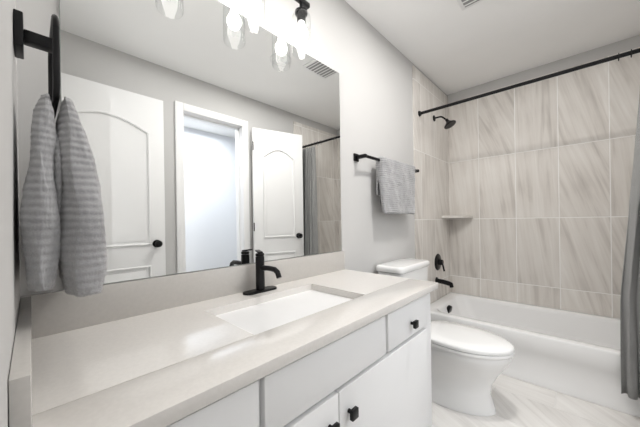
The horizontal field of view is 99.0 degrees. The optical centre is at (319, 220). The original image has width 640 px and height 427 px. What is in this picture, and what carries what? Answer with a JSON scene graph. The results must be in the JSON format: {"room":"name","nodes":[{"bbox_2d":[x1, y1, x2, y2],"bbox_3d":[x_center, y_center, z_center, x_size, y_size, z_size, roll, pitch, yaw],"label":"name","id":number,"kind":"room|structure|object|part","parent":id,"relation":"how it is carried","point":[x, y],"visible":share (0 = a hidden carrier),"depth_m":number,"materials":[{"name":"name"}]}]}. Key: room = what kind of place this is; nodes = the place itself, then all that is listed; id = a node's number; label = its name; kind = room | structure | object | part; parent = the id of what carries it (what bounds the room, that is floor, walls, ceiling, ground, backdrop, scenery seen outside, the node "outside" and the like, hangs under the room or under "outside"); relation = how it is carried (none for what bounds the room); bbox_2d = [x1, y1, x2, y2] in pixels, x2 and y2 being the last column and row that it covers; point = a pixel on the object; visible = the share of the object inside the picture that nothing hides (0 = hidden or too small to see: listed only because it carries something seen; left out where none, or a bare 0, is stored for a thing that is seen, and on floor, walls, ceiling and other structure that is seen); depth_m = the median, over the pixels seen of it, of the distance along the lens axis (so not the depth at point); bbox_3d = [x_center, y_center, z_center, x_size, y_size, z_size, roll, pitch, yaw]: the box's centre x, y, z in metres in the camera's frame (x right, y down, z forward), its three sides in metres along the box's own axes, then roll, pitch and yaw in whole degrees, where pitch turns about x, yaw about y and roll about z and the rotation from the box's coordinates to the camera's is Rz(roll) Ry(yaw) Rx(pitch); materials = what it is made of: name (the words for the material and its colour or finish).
{"room":"bathroom","nodes":[
{"label":"bathroom","id":0,"kind":"room"},
{"bbox_2d":[0,0,20,426],"bbox_3d":[-0.190,-0.113,0.066,1.700,2.480,0.120,-1,0,43],"label":"wall","id":1,"kind":"structure","parent":0,"point":[10,298],"depth_m":0.37,"materials":[{"name":"paint"}]},
{"bbox_2d":[13,9,106,296],"bbox_3d":[-0.579,-0.132,0.610,0.339,0.569,0.133,-1,0,43],"label":"towel ring","id":2,"kind":"object","parent":1,"relation":"attached to","point":[61,220],"visible":1,"depth_m":0.52,"materials":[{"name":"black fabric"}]},
{"bbox_2d":[19,93,106,296],"bbox_3d":[-0.576,-0.056,0.612,0.340,0.416,0.127,-1,0,43],"label":"towel","id":3,"kind":"object","parent":2,"relation":"hanging from","point":[61,213],"depth_m":0.51,"materials":[{"name":"grey fabric"}]},
{"bbox_2d":[16,0,446,297],"bbox_3d":[0.278,-0.120,1.883,0.120,2.480,3.401,-1,0,43],"label":"wall","id":4,"kind":"structure","parent":0,"point":[369,63],"depth_m":1.74,"materials":[{"name":"paint"}]},
{"bbox_2d":[59,0,341,289],"bbox_3d":[-0.295,-0.345,1.188,0.006,1.053,1.208,-1,0,43],"label":"mirror","id":5,"kind":"object","parent":4,"relation":"attached to","point":[211,128],"visible":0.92,"depth_m":1.02,"materials":[{"name":"clear glass"}]},
{"bbox_2d":[242,0,264,32],"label":"sconce","id":6,"kind":"object","parent":4,"relation":"attached to","point":[253,5],"depth_m":1.10,"materials":[{"name":"black"}]},
{"bbox_2d":[292,0,310,57],"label":"sconce","id":7,"kind":"object","parent":4,"relation":"attached to","point":[301,31],"depth_m":1.28,"materials":[{"name":"black"}]},
{"bbox_2d":[353,153,418,213],"bbox_3d":[0.534,-0.242,1.986,0.113,0.387,0.813,-1,0,43],"label":"towel bar","id":8,"kind":"object","parent":4,"relation":"attached to","point":[395,185],"visible":1,"depth_m":1.90,"materials":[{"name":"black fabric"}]},
{"bbox_2d":[375,156,415,213],"bbox_3d":[0.563,-0.243,1.989,0.077,0.387,0.491,-1,0,43],"label":"towel","id":9,"kind":"object","parent":8,"relation":"hanging from","point":[395,180],"depth_m":1.91,"materials":[{"name":"grey fabric"}]},
{"bbox_2d":[412,66,450,303],"bbox_3d":[1.115,-0.120,2.674,0.009,2.455,0.861,-1,0,43],"label":"tile","id":10,"kind":"structure","parent":4,"relation":"attached to","point":[431,196],"depth_m":2.62,"materials":[{"name":"beige tile"}]},
{"bbox_2d":[433,115,455,287],"bbox_3d":[1.226,-0.204,2.641,0.200,1.672,0.178,-1,0,43],"label":"shower fixture","id":11,"kind":"object","parent":10,"relation":"attached to","point":[439,262],"visible":1,"depth_m":2.64,"materials":[{"name":"black metal"}]},
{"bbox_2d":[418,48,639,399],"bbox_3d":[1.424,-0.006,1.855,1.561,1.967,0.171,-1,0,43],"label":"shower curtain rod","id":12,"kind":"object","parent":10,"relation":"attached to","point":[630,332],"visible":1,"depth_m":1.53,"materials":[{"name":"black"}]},
{"bbox_3d":[1.451,-0.964,1.899,1.561,0.052,0.052,-1,0,43],"label":"rod","id":13,"kind":"part","parent":12,"relation":"part of","materials":[{"name":"black metal"}]},
{"bbox_2d":[617,48,639,399],"bbox_3d":[1.847,-0.009,1.453,0.360,1.960,0.167,-1,0,43],"label":"curtain","id":14,"kind":"object","parent":12,"relation":"hanging from","point":[630,286],"depth_m":1.52,"materials":[{"name":"grey fabric"}]},
{"bbox_2d":[345,0,639,94],"bbox_3d":[1.347,-1.407,0.852,3.120,0.060,3.401,-1,0,43],"label":"ceiling","id":15,"kind":"structure","parent":0,"point":[447,47],"depth_m":1.99,"materials":[{"name":"paint"}]},
{"bbox_2d":[457,0,482,10],"bbox_3d":[0.900,-1.361,1.585,0.220,0.016,0.290,-1,0,43],"label":"ceiling vent","id":16,"kind":"object","parent":15,"relation":"in","point":[464,4],"visible":0.95,"depth_m":1.70,"materials":[{"name":"grey metal"}]},
{"bbox_2d":[432,374,639,426],"bbox_3d":[0.914,1.140,1.299,1.820,0.060,3.401,-1,0,43],"label":"floor","id":17,"kind":"structure","parent":0,"point":[519,403],"depth_m":1.57,"materials":[{"name":"tile"}]},
{"bbox_2d":[8,287,437,426],"bbox_3d":[-0.092,0.721,0.961,0.549,0.806,1.289,-1,0,43],"label":"bathroom vanity","id":18,"kind":"object","parent":17,"relation":"on","point":[377,372],"depth_m":0.78,"materials":[{"name":"paint"}]},
{"bbox_2d":[12,267,437,426],"bbox_3d":[-0.109,0.305,0.972,0.561,0.028,1.296,-1,0,43],"label":"countertop","id":19,"kind":"structure","parent":18,"relation":"on","point":[143,368],"depth_m":0.61,"materials":[{"name":"beige stone"}]},
{"bbox_2d":[243,250,281,294],"bbox_3d":[-0.213,0.206,1.105,0.172,0.170,0.156,-1,0,43],"label":"faucet","id":20,"kind":"object","parent":19,"relation":"on","point":[261,267],"visible":0.96,"depth_m":1.12,"materials":[{"name":"black metal"}]},
{"bbox_2d":[212,287,355,330],"bbox_3d":[-0.103,0.388,0.983,0.327,0.162,0.532,-1,0,43],"label":"sink","id":21,"kind":"object","parent":19,"relation":"in","point":[259,314],"depth_m":1.00,"materials":[{"name":"white ceramic"}]},
{"bbox_2d":[376,258,514,415],"bbox_3d":[0.804,0.701,1.768,0.747,0.819,0.470,-1,0,43],"label":"toilet","id":22,"kind":"object","parent":17,"relation":"on","point":[469,365],"visible":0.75,"depth_m":1.60,"materials":[{"name":"ceramic"}]},
{"bbox_2d":[430,292,639,417],"bbox_3d":[1.712,0.930,2.144,1.559,0.334,0.810,-1,0,43],"label":"bathtub","id":23,"kind":"object","parent":17,"relation":"on","point":[572,353],"visible":0.6,"depth_m":1.90,"materials":[{"name":"ceramic"}]},
{"bbox_2d":[447,35,639,102],"bbox_3d":[2.066,-0.147,2.448,1.700,2.480,0.120,-1,0,43],"label":"wall","id":24,"kind":"structure","parent":0,"point":[627,44],"depth_m":2.38,"materials":[{"name":"paint"}]},
{"bbox_2d":[442,215,473,217],"bbox_3d":[1.414,-0.045,2.810,0.235,0.025,0.235,-1,0,43],"label":"corner shelf","id":25,"kind":"object","parent":24,"relation":"attached to","point":[460,216],"visible":1,"depth_m":2.75,"materials":[{"name":"tile"}]},
{"bbox_2d":[448,47,639,318],"bbox_3d":[1.979,-0.099,2.443,1.580,2.385,0.009,-1,0,43],"label":"tile","id":26,"kind":"structure","parent":24,"relation":"attached to","point":[540,175],"depth_m":2.41,"materials":[{"name":"beige tile"}]}
]}

